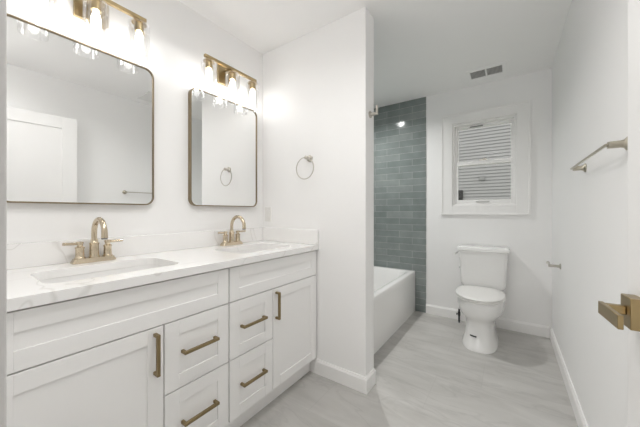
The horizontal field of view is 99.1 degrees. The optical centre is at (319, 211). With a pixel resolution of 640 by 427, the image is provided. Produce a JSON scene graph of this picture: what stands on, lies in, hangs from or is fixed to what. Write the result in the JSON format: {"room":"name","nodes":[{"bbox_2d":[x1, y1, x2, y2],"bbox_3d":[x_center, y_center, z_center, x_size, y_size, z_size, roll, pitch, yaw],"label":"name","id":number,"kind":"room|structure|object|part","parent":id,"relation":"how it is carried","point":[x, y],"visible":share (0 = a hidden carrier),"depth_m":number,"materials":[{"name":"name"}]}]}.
{"room":"bathroom","nodes":[
{"label":"bathroom","id":0,"kind":"room"},
{"bbox_2d":[7,0,262,243],"bbox_3d":[-0.491,-0.075,2.326,0.120,2.440,3.420,0,0,35],"label":"wall","id":1,"kind":"structure","parent":0,"point":[176,38],"depth_m":1.60,"materials":[{"name":"paint"}]},
{"bbox_2d":[7,13,153,204],"bbox_3d":[-1.108,-0.412,1.304,0.032,0.754,0.579,0,0,35],"label":"wall mirror","id":2,"kind":"object","parent":1,"relation":"attached to","point":[80,116],"visible":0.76,"depth_m":1.25,"materials":[{"name":"brown metal"}]},
{"bbox_2d":[35,0,146,52],"bbox_3d":[-1.057,-0.908,1.279,0.144,0.263,0.458,0,0,35],"label":"vanity light","id":3,"kind":"object","parent":1,"relation":"attached to","point":[93,12],"visible":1,"depth_m":1.29,"materials":[{"name":"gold metal"}]},
{"bbox_2d":[35,0,47,10],"bbox_3d":[-1.141,-0.884,1.118,0.098,0.216,0.098,0,0,35],"label":"shade","id":4,"kind":"object","parent":3,"relation":"attached to","point":[42,5],"depth_m":1.11,"materials":[{"name":"clear glass"}]},
{"bbox_2d":[87,0,104,33],"bbox_3d":[-1.038,-0.884,1.266,0.098,0.216,0.098,0,0,35],"label":"shade","id":5,"kind":"object","parent":3,"relation":"attached to","point":[96,6],"depth_m":1.26,"materials":[{"name":"clear glass"}]},
{"bbox_2d":[131,18,146,52],"bbox_3d":[-0.935,-0.884,1.414,0.098,0.216,0.098,0,0,35],"label":"shade","id":6,"kind":"object","parent":3,"relation":"attached to","point":[139,24],"depth_m":1.40,"materials":[{"name":"clear glass"}]},
{"bbox_2d":[7,228,262,269],"bbox_3d":[-0.906,0.183,1.605,0.020,0.102,1.517,0,0,35],"label":"backsplash","id":7,"kind":"structure","parent":1,"relation":"attached to","point":[33,254],"depth_m":1.42,"materials":[{"name":"white stone"}]},
{"bbox_2d":[188,88,256,206],"bbox_3d":[-0.664,-0.412,1.943,0.032,0.754,0.549,0,0,35],"label":"wall mirror","id":8,"kind":"object","parent":1,"relation":"attached to","point":[222,133],"visible":1,"depth_m":1.89,"materials":[{"name":"brown metal"}]},
{"bbox_2d":[203,53,256,103],"bbox_3d":[-0.623,-0.890,1.903,0.144,0.263,0.458,0,0,35],"label":"vanity light","id":9,"kind":"object","parent":1,"relation":"attached to","point":[226,74],"visible":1,"depth_m":1.89,"materials":[{"name":"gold metal"}]},
{"bbox_2d":[203,58,214,84],"bbox_3d":[-0.707,-0.866,1.742,0.098,0.216,0.098,0,0,35],"label":"shade","id":10,"kind":"object","parent":9,"relation":"attached to","point":[209,62],"depth_m":1.73,"materials":[{"name":"clear glass"}]},
{"bbox_2d":[227,70,237,94],"bbox_3d":[-0.605,-0.866,1.890,0.098,0.216,0.098,0,0,35],"label":"shade","id":11,"kind":"object","parent":9,"relation":"attached to","point":[232,74],"depth_m":1.88,"materials":[{"name":"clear glass"}]},
{"bbox_2d":[248,80,256,103],"bbox_3d":[-0.502,-0.866,2.038,0.098,0.216,0.098,0,0,35],"label":"shade","id":12,"kind":"object","parent":9,"relation":"attached to","point":[252,83],"depth_m":2.02,"materials":[{"name":"clear glass"}]},
{"bbox_2d":[263,7,372,376],"bbox_3d":[-0.057,-0.075,2.034,0.925,2.440,0.115,0,0,35],"label":"wall partition","id":13,"kind":"structure","parent":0,"point":[318,85],"depth_m":1.86,"materials":[{"name":"paint"}]},
{"bbox_2d":[265,207,270,220],"bbox_3d":[-0.420,0.023,2.210,0.070,0.115,0.008,0,0,35],"label":"wall switch","id":14,"kind":"object","parent":13,"relation":"attached to","point":[267,209],"visible":1,"depth_m":2.21,"materials":[{"name":"white plastic"}]},
{"bbox_2d":[262,227,318,244],"bbox_3d":[-0.243,0.183,2.080,0.566,0.102,0.020,0,0,35],"label":"backsplash","id":15,"kind":"structure","parent":13,"relation":"attached to","point":[303,236],"depth_m":2.04,"materials":[{"name":"white stone"}]},
{"bbox_2d":[296,155,313,178],"bbox_3d":[-0.096,-0.316,1.958,0.161,0.178,0.054,0,0,35],"label":"towel ring","id":16,"kind":"object","parent":13,"relation":"attached to","point":[309,158],"visible":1,"depth_m":1.95,"materials":[{"name":"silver metal"}]},
{"bbox_3d":[-0.086,-0.382,1.950,0.048,0.048,0.054,0,0,35],"label":"post","id":17,"kind":"part","parent":16,"relation":"part of","materials":[{"name":"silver metal"}]},
{"bbox_2d":[310,358,375,394],"bbox_3d":[0.145,1.095,1.893,0.459,0.100,0.143,0,0,35],"label":"baseboard","id":18,"kind":"structure","parent":13,"relation":"attached to","point":[360,383],"depth_m":1.80,"materials":[{"name":"paint"}]},
{"bbox_2d":[373,18,373,367],"bbox_3d":[0.353,-0.075,1.825,0.012,2.440,0.011,0,0,35],"label":"trim","id":19,"kind":"structure","parent":13,"relation":"attached to","point":[373,18],"depth_m":1.82,"materials":[{"name":"paint"}]},
{"bbox_2d":[369,105,377,117],"bbox_3d":[0.349,-0.644,1.760,0.055,0.072,0.044,0,0,35],"label":"robe hook","id":20,"kind":"object","parent":13,"relation":"attached to","point":[371,114],"visible":1,"depth_m":1.75,"materials":[{"name":"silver metal"}]},
{"bbox_3d":[0.355,-0.650,1.756,0.041,0.060,0.016,0,0,35],"label":"hook arm","id":21,"kind":"part","parent":20,"relation":"part of","materials":[{"name":"silver metal"}]},
{"bbox_2d":[178,0,571,107],"bbox_3d":[-0.023,-1.370,1.154,2.225,0.150,4.810,0,0,35],"label":"ceiling","id":22,"kind":"structure","parent":0,"point":[423,48],"depth_m":1.95,"materials":[{"name":"paint"}]},
{"bbox_2d":[465,62,506,81],"bbox_3d":[1.543,-1.290,2.532,0.315,0.008,0.210,0,0,35],"label":"ceiling vent","id":23,"kind":"object","parent":22,"relation":"in","point":[500,68],"visible":1,"depth_m":2.52,"materials":[{"name":"metal"}]},
{"bbox_2d":[240,311,577,426],"bbox_3d":[-0.023,1.220,1.154,2.225,0.150,4.810,0,0,35],"label":"floor","id":24,"kind":"structure","parent":0,"point":[426,376],"depth_m":1.75,"materials":[{"name":"tile"}]},
{"bbox_2d":[7,268,227,426],"bbox_3d":[-0.870,0.708,1.160,0.581,0.874,0.763,0,0,35],"label":"vanity cabinet","id":25,"kind":"object","parent":24,"relation":"on","point":[155,354],"visible":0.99,"depth_m":0.97,"materials":[{"name":"paint"}]},
{"bbox_3d":[-0.754,0.741,0.895,0.019,0.583,0.454,0,0,35],"label":"door","id":26,"kind":"part","parent":25,"relation":"part of","materials":[{"name":"paint"}]},
{"bbox_3d":[-0.620,0.547,1.040,0.034,0.158,0.013,0,0,35],"label":"handle","id":27,"kind":"part","parent":25,"relation":"part of","materials":[{"name":"brown metal"}]},
{"bbox_2d":[7,227,318,311],"bbox_3d":[-0.676,0.201,1.457,0.566,0.138,1.537,0,0,35],"label":"countertop","id":28,"kind":"structure","parent":25,"relation":"on","point":[187,253],"depth_m":1.24,"materials":[{"name":"white stone"}]},
{"bbox_2d":[62,217,122,264],"bbox_3d":[-1.048,0.130,1.260,0.182,0.209,0.185,0,0,-16],"label":"faucet","id":29,"kind":"object","parent":28,"relation":"on","point":[94,256],"visible":1,"depth_m":1.26,"materials":[{"name":"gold metal"}]},
{"bbox_3d":[-1.100,0.144,1.214,0.013,0.015,0.069,0,0,28],"label":"lever","id":30,"kind":"part","parent":29,"relation":"part of","materials":[{"name":"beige metal"}]},
{"bbox_3d":[-1.088,0.175,1.238,0.040,0.078,0.040,0,0,35],"label":"handle","id":31,"kind":"part","parent":29,"relation":"part of","materials":[{"name":"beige metal"}]},
{"bbox_3d":[-1.059,0.225,1.280,0.053,0.020,0.164,0,0,35],"label":"plate","id":32,"kind":"part","parent":29,"relation":"part of","materials":[{"name":"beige metal"}]},
{"bbox_3d":[-1.008,0.120,1.245,0.165,0.189,0.042,0,0,35],"label":"spout","id":33,"kind":"part","parent":29,"relation":"part of","materials":[{"name":"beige metal"}]},
{"bbox_3d":[-1.029,0.175,1.323,0.040,0.078,0.040,0,0,35],"label":"handle","id":34,"kind":"part","parent":29,"relation":"part of","materials":[{"name":"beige metal"}]},
{"bbox_2d":[40,265,163,282],"bbox_3d":[-0.863,0.347,1.136,0.340,0.153,0.488,0,0,35],"label":"sink","id":35,"kind":"object","parent":28,"relation":"in","point":[142,267],"visible":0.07,"depth_m":1.22,"materials":[{"name":"ceramic"}]},
{"bbox_2d":[218,215,245,245],"bbox_3d":[-0.607,0.130,1.894,0.182,0.209,0.185,0,0,-16],"label":"faucet","id":36,"kind":"object","parent":28,"relation":"on","point":[237,241],"visible":1,"depth_m":1.90,"materials":[{"name":"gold metal"}]},
{"bbox_3d":[-0.648,0.175,1.872,0.040,0.078,0.040,0,0,35],"label":"handle","id":37,"kind":"part","parent":36,"relation":"part of","materials":[{"name":"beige metal"}]},
{"bbox_3d":[-0.618,0.225,1.915,0.053,0.020,0.164,0,0,35],"label":"plate","id":38,"kind":"part","parent":36,"relation":"part of","materials":[{"name":"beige metal"}]},
{"bbox_3d":[-0.567,0.120,1.880,0.165,0.189,0.042,0,0,35],"label":"spout","id":39,"kind":"part","parent":36,"relation":"part of","materials":[{"name":"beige metal"}]},
{"bbox_3d":[-0.588,0.175,1.958,0.040,0.078,0.040,0,0,35],"label":"handle","id":40,"kind":"part","parent":36,"relation":"part of","materials":[{"name":"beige metal"}]},
{"bbox_2d":[232,248,273,252],"bbox_3d":[-0.421,0.347,1.772,0.340,0.153,0.488,0,0,35],"label":"sink","id":41,"kind":"object","parent":28,"relation":"in","point":[257,249],"visible":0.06,"depth_m":1.95,"materials":[{"name":"ceramic"}]},
{"bbox_3d":[-0.536,0.884,1.208,0.019,0.298,0.298,0,0,35],"label":"drawer","id":42,"kind":"part","parent":25,"relation":"part of","materials":[{"name":"paint"}]},
{"bbox_3d":[-0.536,0.590,1.208,0.019,0.280,0.298,0,0,35],"label":"drawer","id":43,"kind":"part","parent":25,"relation":"part of","materials":[{"name":"paint"}]},
{"bbox_3d":[-0.516,0.876,1.190,0.034,0.013,0.162,0,0,35],"label":"handle","id":44,"kind":"part","parent":25,"relation":"part of","materials":[{"name":"brown metal"}]},
{"bbox_3d":[-0.516,0.582,1.190,0.034,0.013,0.162,0,0,35],"label":"handle","id":45,"kind":"part","parent":25,"relation":"part of","materials":[{"name":"brown metal"}]},
{"bbox_2d":[225,251,315,426],"bbox_3d":[-0.442,0.708,1.776,0.581,0.874,0.730,0,0,35],"label":"vanity cabinet","id":46,"kind":"object","parent":24,"relation":"on","point":[271,303],"visible":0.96,"depth_m":1.55,"materials":[{"name":"paint"}]},
{"bbox_3d":[-0.363,0.884,1.457,0.019,0.298,0.292,0,0,35],"label":"drawer","id":47,"kind":"part","parent":46,"relation":"part of","materials":[{"name":"paint"}]},
{"bbox_3d":[-0.363,0.590,1.457,0.019,0.280,0.292,0,0,35],"label":"drawer","id":48,"kind":"part","parent":46,"relation":"part of","materials":[{"name":"paint"}]},
{"bbox_3d":[-0.343,0.876,1.439,0.034,0.013,0.162,0,0,35],"label":"handle","id":49,"kind":"part","parent":46,"relation":"part of","materials":[{"name":"brown metal"}]},
{"bbox_3d":[-0.343,0.582,1.439,0.034,0.013,0.162,0,0,35],"label":"handle","id":50,"kind":"part","parent":46,"relation":"part of","materials":[{"name":"brown metal"}]},
{"bbox_3d":[-0.242,0.547,1.584,0.034,0.158,0.013,0,0,35],"label":"handle","id":51,"kind":"part","parent":46,"relation":"part of","materials":[{"name":"brown metal"}]},
{"bbox_3d":[-0.155,0.741,1.757,0.019,0.583,0.428,0,0,35],"label":"door","id":52,"kind":"part","parent":46,"relation":"part of","materials":[{"name":"paint"}]},
{"bbox_2d":[374,266,414,353],"bbox_3d":[0.355,0.914,2.745,0.771,0.462,1.505,0,0,35],"label":"bathtub","id":53,"kind":"object","parent":24,"relation":"on","point":[394,288],"visible":0.16,"depth_m":2.64,"materials":[{"name":"ceramic"}]},
{"bbox_2d":[456,309,461,322],"bbox_3d":[1.435,1.075,2.814,0.048,0.140,0.044,0,0,35],"label":"water supply valve","id":54,"kind":"object","parent":24,"relation":"on","point":[458,313],"visible":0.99,"depth_m":2.81,"materials":[{"name":"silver metal"}]},
{"bbox_2d":[455,244,509,353],"bbox_3d":[1.449,0.745,2.468,0.447,0.801,0.705,0,0,35],"label":"toilet","id":55,"kind":"object","parent":24,"relation":"on","point":[483,269],"visible":1,"depth_m":2.38,"materials":[{"name":"ceramic"}]},
{"bbox_3d":[1.386,0.733,2.367,0.368,0.016,0.461,0,0,35],"label":"seat","id":56,"kind":"part","parent":55,"relation":"part of","materials":[{"name":"white plastic"}]},
{"bbox_3d":[1.385,0.712,2.366,0.372,0.023,0.465,0,0,35],"label":"seat lid","id":57,"kind":"part","parent":55,"relation":"part of","materials":[{"name":"white plastic"}]},
{"bbox_3d":[1.435,0.943,2.437,0.362,0.404,0.620,0,0,35],"label":"bowl","id":58,"kind":"part","parent":55,"relation":"part of","materials":[{"name":"ceramic"}]},
{"bbox_3d":[1.597,0.563,2.671,0.404,0.355,0.194,0,0,35],"label":"tank","id":59,"kind":"part","parent":55,"relation":"part of","materials":[{"name":"ceramic"}]},
{"bbox_3d":[1.595,0.365,2.668,0.434,0.041,0.209,0,0,35],"label":"tank lid","id":60,"kind":"part","parent":55,"relation":"part of","materials":[{"name":"ceramic"}]},
{"bbox_2d":[426,68,551,327],"bbox_3d":[1.315,-0.075,3.080,1.985,2.440,0.120,0,0,35],"label":"wall","id":61,"kind":"structure","parent":0,"point":[528,291],"depth_m":2.65,"materials":[{"name":"paint"}]},
{"bbox_2d":[374,97,425,312],"bbox_3d":[0.832,-0.075,3.337,0.898,2.440,0.009,0,0,35],"label":"tiled wall","id":62,"kind":"structure","parent":61,"relation":"attached to","point":[399,128],"depth_m":3.24,"materials":[{"name":"grey tile"}]},
{"bbox_2d":[441,100,530,214],"bbox_3d":[1.681,-0.499,2.811,0.779,1.069,0.144,0,0,35],"label":"window","id":63,"kind":"structure","parent":61,"relation":"in","point":[519,203],"depth_m":2.73,"materials":[{"name":"paint"}]},
{"bbox_3d":[1.697,-0.697,2.833,0.521,0.425,0.030,0,0,35],"label":"sash","id":64,"kind":"part","parent":63,"relation":"part of","materials":[{"name":"plastic"}]},
{"bbox_3d":[1.676,-0.301,2.803,0.521,0.443,0.030,0,0,35],"label":"sash","id":65,"kind":"part","parent":63,"relation":"part of","materials":[{"name":"plastic"}]},
{"bbox_3d":[1.692,-0.495,2.826,0.561,0.870,0.108,0,0,35],"label":"frame","id":66,"kind":"part","parent":63,"relation":"part of","materials":[{"name":"plastic"}]},
{"bbox_2d":[426,304,549,337],"bbox_3d":[1.640,1.095,2.773,1.073,0.100,0.014,0,0,35],"label":"baseboard","id":67,"kind":"structure","parent":61,"relation":"attached to","point":[518,326],"depth_m":2.64,"materials":[{"name":"paint"}]},
{"bbox_2d":[552,0,627,426],"bbox_3d":[1.238,-0.075,1.125,0.120,2.440,3.420,0,0,35],"label":"wall","id":68,"kind":"structure","parent":0,"point":[590,66],"depth_m":1.27,"materials":[{"name":"paint"}]},
{"bbox_2d":[546,261,560,268],"bbox_3d":[1.801,0.410,2.104,0.072,0.042,0.172,0,0,35],"label":"toilet paper holder","id":69,"kind":"object","parent":68,"relation":"attached to","point":[547,262],"visible":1,"depth_m":2.05,"materials":[{"name":"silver metal"}]},
{"bbox_3d":[1.764,0.410,2.050,0.072,0.042,0.042,0,0,35],"label":"post","id":70,"kind":"part","parent":69,"relation":"part of","materials":[{"name":"silver metal"}]},
{"bbox_2d":[550,327,587,426],"bbox_3d":[1.183,1.095,1.163,0.014,0.100,3.180,0,0,35],"label":"baseboard","id":71,"kind":"structure","parent":68,"relation":"attached to","point":[580,418],"depth_m":1.69,"materials":[{"name":"paint"}]},
{"bbox_2d":[570,136,627,171],"bbox_3d":[1.139,-0.219,1.138,0.057,0.044,0.644,0,0,35],"label":"towel bar","id":72,"kind":"object","parent":68,"relation":"attached to","point":[622,143],"visible":0.92,"depth_m":0.90,"materials":[{"name":"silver metal"}]},
{"bbox_3d":[1.314,-0.219,1.382,0.048,0.044,0.044,0,0,35],"label":"post","id":73,"kind":"part","parent":72,"relation":"part of","materials":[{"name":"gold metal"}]},
{"bbox_3d":[0.972,-0.219,0.889,0.048,0.044,0.044,0,0,35],"label":"post","id":74,"kind":"part","parent":72,"relation":"part of","materials":[{"name":"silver metal"}]},
{"bbox_3d":[-0.568,-0.075,0.370,1.985,2.440,0.120,0,0,35],"label":"wall","id":75,"kind":"structure","parent":0,"visible":0},
{"bbox_2d":[0,0,6,426],"bbox_3d":[-0.134,0.073,0.071,0.874,2.145,0.148,0,0,35],"label":"trim","id":76,"kind":"structure","parent":75,"relation":"attached to","point":[3,3],"depth_m":0.33,"materials":[{"name":"grey paint"}]},
{"bbox_2d":[598,0,639,426],"bbox_3d":[0.438,0.118,0.234,0.094,2.035,0.802,0,0,30],"label":"door","id":77,"kind":"structure","parent":75,"relation":"in","point":[627,313],"depth_m":0.55,"materials":[{"name":"paint"}]},
{"bbox_3d":[0.555,0.197,0.522,0.008,0.025,0.092,0,0,30],"label":"lever","id":78,"kind":"part","parent":77,"relation":"part of","materials":[{"name":"gold metal"}]},
{"bbox_3d":[0.465,0.118,0.223,0.035,2.035,0.794,0,0,30],"label":"frame","id":79,"kind":"part","parent":77,"relation":"part of","materials":[{"name":"paint"}]},
{"label":"outside","id":80,"kind":"structure","parent":0,"visible":0},
{"bbox_3d":[6.661,1.820,9.588,28.000,0.150,16.650,0,0,35],"label":"lawn","id":81,"kind":"structure","parent":80,"visible":0},
{"bbox_2d":[458,123,510,199],"bbox_3d":[5.346,-0.953,9.010,11.100,5.396,4.700,0,0,35],"label":"neighboring house","id":82,"kind":"structure","parent":81,"relation":"on","point":[490,181],"depth_m":7.27,"materials":[{"name":"grey"}]}
]}

